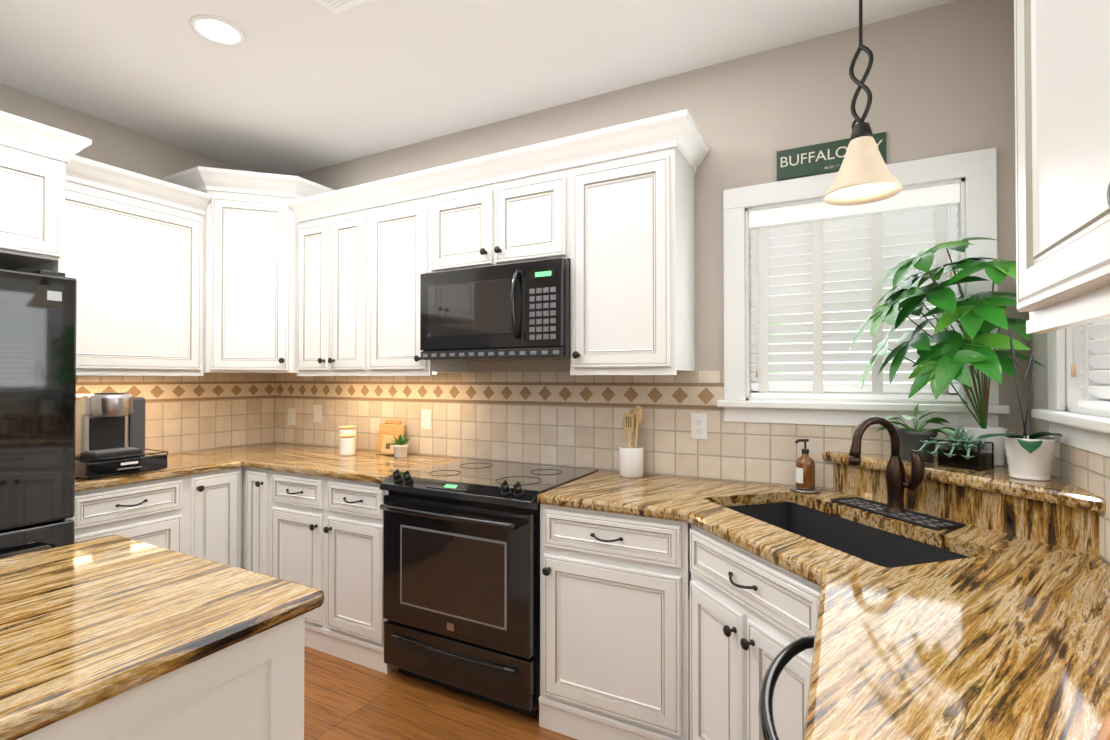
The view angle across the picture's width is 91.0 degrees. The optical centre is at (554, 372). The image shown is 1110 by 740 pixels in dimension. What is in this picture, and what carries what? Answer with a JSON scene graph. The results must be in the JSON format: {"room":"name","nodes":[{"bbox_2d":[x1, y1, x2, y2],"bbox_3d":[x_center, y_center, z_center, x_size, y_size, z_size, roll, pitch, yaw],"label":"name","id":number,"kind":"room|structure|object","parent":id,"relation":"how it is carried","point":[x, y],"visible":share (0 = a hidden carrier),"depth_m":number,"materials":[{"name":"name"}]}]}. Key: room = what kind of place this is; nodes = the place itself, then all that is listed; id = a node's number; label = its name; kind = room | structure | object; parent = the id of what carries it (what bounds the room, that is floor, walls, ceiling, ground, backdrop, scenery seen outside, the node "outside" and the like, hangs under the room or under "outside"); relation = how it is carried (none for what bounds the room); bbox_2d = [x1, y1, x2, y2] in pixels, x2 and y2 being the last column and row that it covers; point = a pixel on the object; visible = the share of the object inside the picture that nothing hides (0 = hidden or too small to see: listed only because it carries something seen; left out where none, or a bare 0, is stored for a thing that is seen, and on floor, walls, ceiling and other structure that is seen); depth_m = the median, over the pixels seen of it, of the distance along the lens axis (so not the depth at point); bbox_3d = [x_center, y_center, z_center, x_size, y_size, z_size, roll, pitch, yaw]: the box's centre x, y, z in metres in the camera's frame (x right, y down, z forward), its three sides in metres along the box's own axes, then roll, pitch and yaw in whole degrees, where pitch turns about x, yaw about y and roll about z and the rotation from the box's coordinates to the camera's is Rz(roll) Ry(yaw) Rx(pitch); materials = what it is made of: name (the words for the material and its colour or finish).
{"room":"kitchen","nodes":[
{"label":"kitchen","id":0,"kind":"room"},
{"bbox_2d":[0,84,272,453],"bbox_3d":[-3.503,-0.011,1.171,0.150,2.780,6.200,0,-1,28],"label":"wall","id":1,"kind":"structure","parent":0,"point":[118,146],"depth_m":3.02,"materials":[{"name":"paint"}]},
{"bbox_2d":[0,111,227,375],"bbox_3d":[-2.419,0.187,2.342,0.663,2.410,1.751,0,-1,28],"label":"upper cabinet","id":2,"kind":"object","parent":1,"relation":"attached to","point":[198,270],"depth_m":2.76,"materials":[{"name":"paint"}]},
{"bbox_2d":[76,373,271,453],"bbox_3d":[-2.317,0.244,3.233,0.013,0.486,1.380,0,-1,28],"label":"tile backsplash","id":3,"kind":"structure","parent":1,"relation":"attached to","point":[208,411],"depth_m":3.41,"materials":[{"name":"tile"}]},
{"bbox_2d":[304,646,577,739],"bbox_3d":[-1.603,1.419,0.151,4.450,0.100,6.500,0,-1,28],"label":"floor","id":4,"kind":"structure","parent":0,"point":[344,699],"depth_m":2.24,"materials":[{"name":"brown wood"}]},
{"bbox_2d":[0,269,76,558],"bbox_3d":[-2.480,0.488,1.999,0.855,1.800,0.899,0,-1,28],"label":"refrigerator","id":5,"kind":"object","parent":4,"relation":"on","point":[38,315],"visible":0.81,"depth_m":2.12,"materials":[{"name":"black metal"}]},
{"bbox_2d":[67,474,190,554],"bbox_3d":[-2.251,0.958,2.689,0.627,0.874,0.490,0,-1,28],"label":"base cabinet","id":6,"kind":"object","parent":4,"relation":"on","point":[154,511],"depth_m":2.58,"materials":[{"name":"paint"}]},
{"bbox_2d":[75,454,242,489],"bbox_3d":[-2.181,0.502,2.815,0.637,0.040,0.767,0,-1,28],"label":"countertop","id":7,"kind":"structure","parent":6,"relation":"on","point":[176,463],"depth_m":2.77,"materials":[{"name":"brown stone"}]},
{"bbox_2d":[75,393,167,478],"bbox_3d":[-2.140,0.288,2.636,0.342,0.382,0.336,0,-1,28],"label":"coffee maker","id":8,"kind":"object","parent":7,"relation":"on","point":[110,435],"visible":0.9,"depth_m":2.55,"materials":[{"name":"black plastic"}]},
{"bbox_2d":[16,614,304,739],"bbox_3d":[-1.514,0.933,0.205,0.854,0.874,2.624,0,-1,28],"label":"kitchen island","id":9,"kind":"object","parent":4,"relation":"on","point":[251,688],"visible":0.33,"depth_m":1.01,"materials":[{"name":"paint"}]},
{"bbox_2d":[0,535,323,739],"bbox_3d":[-1.514,0.476,0.210,0.900,0.040,2.670,0,-1,28],"label":"island countertop","id":10,"kind":"structure","parent":9,"relation":"on","point":[85,624],"depth_m":1.04,"materials":[{"name":"stone"}]},
{"bbox_2d":[191,466,242,567],"bbox_3d":[-2.068,0.962,3.035,0.627,0.874,0.294,0,-1,28],"label":"base cabinet","id":11,"kind":"object","parent":4,"relation":"on","point":[216,495],"depth_m":2.91,"materials":[{"name":"paint"}]},
{"bbox_2d":[243,466,266,574],"bbox_3d":[-1.470,0.964,3.235,0.198,0.874,0.627,0,-1,28],"label":"base cabinet","id":12,"kind":"object","parent":4,"relation":"on","point":[254,477],"depth_m":2.98,"materials":[{"name":"paint"}]},
{"bbox_2d":[267,470,387,581],"bbox_3d":[-1.009,0.961,2.991,0.846,0.874,0.627,0,-1,28],"label":"base cabinet","id":13,"kind":"object","parent":4,"relation":"on","point":[316,523],"depth_m":2.74,"materials":[{"name":"paint"}]},
{"bbox_2d":[183,442,462,481],"bbox_3d":[-1.385,0.506,3.189,1.694,0.040,0.637,0,-1,28],"label":"countertop","id":14,"kind":"structure","parent":13,"relation":"on","point":[374,466],"depth_m":3.00,"materials":[{"name":"brown stone"}]},
{"bbox_2d":[339,425,355,455],"bbox_3d":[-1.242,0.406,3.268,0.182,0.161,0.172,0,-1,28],"label":"canister","id":15,"kind":"object","parent":14,"relation":"on","point":[347,440],"visible":1,"depth_m":3.18,"materials":[{"name":"white ceramic"}]},
{"bbox_2d":[376,419,405,454],"bbox_3d":[-0.995,0.383,3.266,0.200,0.198,0.092,0,-1,28],"label":"cutting boards","id":16,"kind":"object","parent":14,"relation":"on","point":[390,428],"visible":0.83,"depth_m":3.27,"materials":[{"name":"brown wood"}]},
{"bbox_2d":[385,434,411,457],"bbox_3d":[-0.891,0.416,3.154,0.136,0.138,0.189,0,-1,28],"label":"faux plant","id":17,"kind":"object","parent":14,"relation":"on","point":[400,447],"visible":1,"depth_m":3.12,"materials":[{"name":"green plant"}]},
{"bbox_2d":[380,458,598,717],"bbox_3d":[-0.304,0.916,2.556,0.796,0.955,0.718,0,-1,28],"label":"range","id":18,"kind":"object","parent":4,"relation":"on","point":[461,576],"visible":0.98,"depth_m":2.28,"materials":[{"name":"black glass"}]},
{"bbox_2d":[295,470,1109,739],"bbox_3d":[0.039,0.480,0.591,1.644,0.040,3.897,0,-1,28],"label":"base cabinet","id":19,"kind":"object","parent":4,"relation":"on","point":[667,603],"depth_m":1.59,"materials":[{"name":"white wood"}]},
{"bbox_2d":[619,406,643,477],"bbox_3d":[0.353,0.315,2.521,0.112,0.327,0.112,0,-1,28],"label":"utensil crock","id":20,"kind":"object","parent":19,"relation":"on","point":[631,458],"visible":1,"depth_m":2.49,"materials":[{"name":"white ceramic"}]},
{"bbox_2d":[790,439,820,492],"bbox_3d":[1.005,0.371,2.192,0.116,0.208,0.116,0,-1,28],"label":"soap dispenser","id":21,"kind":"object","parent":19,"relation":"on","point":[805,473],"visible":1,"depth_m":2.17,"materials":[{"name":"glass"}]},
{"bbox_2d":[537,470,1109,739],"bbox_3d":[0.039,0.480,0.590,1.644,0.040,3.897,0,-1,28],"label":"countertop","id":22,"kind":"structure","parent":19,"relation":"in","point":[1008,638],"depth_m":1.04,"materials":[{"name":"stone"}]},
{"bbox_2d":[726,502,969,567],"bbox_3d":[0.863,0.628,1.739,0.945,0.232,0.945,0,-1,28],"label":"sink basin","id":23,"kind":"object","parent":19,"relation":"in","point":[884,546],"depth_m":1.84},
{"bbox_2d":[830,416,965,529],"bbox_3d":[1.129,0.309,1.831,0.371,0.326,0.372,0,-1,28],"label":"faucet","id":24,"kind":"object","parent":19,"relation":"on","point":[897,483],"visible":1,"depth_m":1.81,"materials":[{"name":"brown metal"}]},
{"bbox_2d":[876,404,962,461],"bbox_3d":[1.302,0.215,1.964,0.274,0.205,0.181,0,-1,28],"label":"pothos plant","id":25,"kind":"object","parent":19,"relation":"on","point":[909,439],"visible":0.94,"depth_m":1.95,"materials":[{"name":"green plant"}]},
{"bbox_2d":[848,237,1044,465],"bbox_3d":[1.339,-0.071,1.893,0.575,0.775,0.470,0,-1,28],"label":"plant","id":26,"kind":"object","parent":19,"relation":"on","point":[946,359],"visible":0.92,"depth_m":1.81,"materials":[{"name":"green plant"}]},
{"bbox_2d":[912,427,993,470],"bbox_3d":[1.312,0.248,1.798,0.231,0.135,0.236,0,-1,28],"label":"potted plant","id":27,"kind":"object","parent":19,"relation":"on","point":[960,451],"visible":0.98,"depth_m":1.78,"materials":[{"name":"green plant"}]},
{"bbox_2d":[822,451,1105,556],"bbox_3d":[1.230,0.394,1.791,0.660,0.156,0.660,0,-1,28],"label":"ledge shelf","id":28,"kind":"object","parent":19,"relation":"attached to","point":[1055,517],"depth_m":1.61,"materials":[{"name":"brown stone"}]},
{"bbox_2d":[975,331,1062,480],"bbox_3d":[1.383,0.097,1.615,0.247,0.433,0.247,0,-1,28],"label":"orchid plant","id":29,"kind":"object","parent":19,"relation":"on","point":[1030,457],"visible":0.98,"depth_m":1.59,"materials":[{"name":"green plant"}]},
{"bbox_2d":[1095,712,1109,739],"bbox_3d":[0.708,0.442,0.476,0.252,0.032,0.352,0,-1,-37],"label":"wood tray","id":30,"kind":"object","parent":19,"relation":"on","point":[1103,733],"visible":1,"depth_m":0.65,"materials":[{"name":"brown wood"}]},
{"bbox_2d":[758,635,814,739],"bbox_3d":[0.709,0.942,0.884,0.706,0.870,0.602,0,-1,28],"label":"dishwasher","id":31,"kind":"object","parent":4,"relation":"on","point":[784,657],"visible":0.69,"depth_m":1.05,"materials":[{"name":"black metal"}]},
{"bbox_2d":[0,0,956,175],"bbox_3d":[-1.603,-1.461,0.180,4.450,0.100,6.500,0,-1,28],"label":"ceiling","id":32,"kind":"structure","parent":0,"point":[291,87],"depth_m":2.41,"materials":[{"name":"paint"}]},
{"bbox_2d":[189,14,245,45],"bbox_3d":[-1.368,-1.386,2.216,0.196,0.008,0.196,0,-1,28],"label":"recessed light","id":33,"kind":"object","parent":32,"relation":"in","point":[217,30],"visible":1,"depth_m":2.21,"materials":[{"name":"paint"}]},
{"bbox_2d":[317,0,366,13],"bbox_3d":[-0.747,-1.387,1.956,0.320,0.011,0.180,0,-1,28],"label":"ceiling vent","id":34,"kind":"object","parent":32,"relation":"in","point":[336,6],"visible":1,"depth_m":2.05,"materials":[{"name":"paint"}]},
{"bbox_2d":[823,0,902,205],"bbox_3d":[0.944,-0.970,1.684,0.214,0.850,0.214,0,-1,28],"label":"pendant light","id":35,"kind":"object","parent":32,"relation":"hanging from","point":[865,175],"visible":1,"depth_m":1.66,"materials":[{"name":"glass"}]},
{"bbox_2d":[276,0,1029,489],"bbox_3d":[-0.117,0.008,2.971,4.450,2.780,0.150,0,-1,28],"label":"wall","id":36,"kind":"structure","parent":0,"point":[940,80],"depth_m":2.28,"materials":[{"name":"paint"}]},
{"bbox_2d":[194,166,327,372],"bbox_3d":[-1.831,-0.573,3.376,0.743,1.150,0.742,0,-1,28],"label":"upper cabinet","id":37,"kind":"object","parent":36,"relation":"attached to","point":[261,206],"depth_m":3.18,"materials":[{"name":"paint"}]},
{"bbox_2d":[296,109,708,375],"bbox_3d":[-0.438,-0.508,2.835,2.356,1.010,0.392,0,-1,28],"label":"upper cabinet","id":38,"kind":"object","parent":36,"relation":"attached to","point":[617,203],"depth_m":2.50,"materials":[{"name":"paint"}]},
{"bbox_2d":[420,258,570,361],"bbox_3d":[-0.240,-0.279,2.688,0.794,0.428,0.464,0,-1,28],"label":"microwave","id":39,"kind":"object","parent":38,"relation":"attached to","point":[519,311],"visible":0.98,"depth_m":2.50,"materials":[{"name":"black plastic"}]},
{"bbox_2d":[272,371,1022,489],"bbox_3d":[-0.156,0.241,2.896,4.148,0.486,0.013,0,-1,28],"label":"tile backsplash","id":40,"kind":"structure","parent":36,"relation":"attached to","point":[565,419],"depth_m":2.79,"materials":[{"name":"tile"}]},
{"bbox_2d":[288,408,295,424],"bbox_3d":[-1.816,0.306,3.766,0.072,0.116,0.009,0,-1,28],"label":"electrical outlet plate","id":41,"kind":"object","parent":40,"relation":"attached to","point":[291,411],"depth_m":3.76,"materials":[{"name":"beige plastic"}]},
{"bbox_2d":[314,405,321,421],"bbox_3d":[-1.587,0.275,3.645,0.072,0.116,0.009,0,-1,28],"label":"electrical outlet plate","id":42,"kind":"object","parent":40,"relation":"attached to","point":[317,408],"depth_m":3.64,"materials":[{"name":"beige plastic"}]},
{"bbox_2d":[421,409,430,428],"bbox_3d":[-0.756,0.275,3.205,0.072,0.116,0.009,0,-1,28],"label":"electrical outlet plate","id":43,"kind":"object","parent":40,"relation":"attached to","point":[426,414],"depth_m":3.20,"materials":[{"name":"white plastic"}]},
{"bbox_2d":[691,413,706,439],"bbox_3d":[0.649,0.243,2.461,0.072,0.116,0.009,0,-1,28],"label":"electrical outlet plate","id":44,"kind":"object","parent":40,"relation":"attached to","point":[698,425],"depth_m":2.46,"materials":[{"name":"white plastic"}]},
{"bbox_2d":[777,132,886,180],"bbox_3d":[1.121,-0.880,2.232,0.400,0.124,0.010,0,-1,28],"label":"sign plate","id":45,"kind":"object","parent":36,"relation":"attached to","point":[804,169],"visible":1,"depth_m":2.25,"materials":[{"name":"green metal"}]},
{"bbox_2d":[781,140,881,166],"bbox_3d":[1.120,-0.887,2.225,0.372,0.050,0.002,0,-1,28],"label":"lettering","id":46,"kind":"object","parent":45,"relation":"attached to","point":[822,156],"visible":0.85,"depth_m":2.26},
{"bbox_2d":[717,147,1009,429],"bbox_3d":[1.200,-0.297,2.246,1.010,1.025,0.205,0,-1,28],"label":"window","id":47,"kind":"structure","parent":36,"relation":"in","point":[975,171],"depth_m":2.22,"materials":[{"name":"paint"}]},
{"bbox_2d":[749,183,959,400],"bbox_3d":[1.194,-0.291,2.234,0.752,0.834,0.072,0,-1,28],"label":"window blind","id":48,"kind":"object","parent":47,"relation":"attached to","point":[811,245],"visible":0.69,"depth_m":2.26,"materials":[{"name":"white wood"}]},
{"bbox_2d":[1029,319,1109,562],"bbox_3d":[0.297,-0.031,-0.841,0.150,2.780,6.200,0,-1,28],"label":"wall","id":49,"kind":"structure","parent":0,"point":[1039,390],"depth_m":1.83,"materials":[{"name":"paint"}]},
{"bbox_2d":[1014,0,1109,331],"bbox_3d":[0.416,-0.565,-0.023,0.393,0.955,1.945,0,-1,28],"label":"upper cabinet","id":50,"kind":"object","parent":49,"relation":"attached to","point":[1062,47],"depth_m":0.67,"materials":[{"name":"paint"}]},
{"bbox_2d":[1026,432,1109,563],"bbox_3d":[0.757,0.185,0.197,0.009,0.541,3.870,0,-1,28],"label":"tile backsplash","id":51,"kind":"structure","parent":49,"relation":"attached to","point":[1089,471],"depth_m":1.43,"materials":[{"name":"tile"}]},
{"bbox_2d":[1031,323,1109,457],"bbox_3d":[1.347,-0.308,1.204,0.205,1.025,1.120,0,-1,28],"label":"window","id":52,"kind":"structure","parent":49,"relation":"in","point":[1086,432],"depth_m":1.59,"materials":[{"name":"paint"}]},
{"bbox_2d":[1071,319,1109,410],"bbox_3d":[1.335,-0.301,1.210,0.072,0.834,0.862,0,-1,28],"label":"window blind","id":53,"kind":"object","parent":52,"relation":"attached to","point":[1099,331],"visible":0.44,"depth_m":1.52,"materials":[{"name":"white wood"}]}
]}

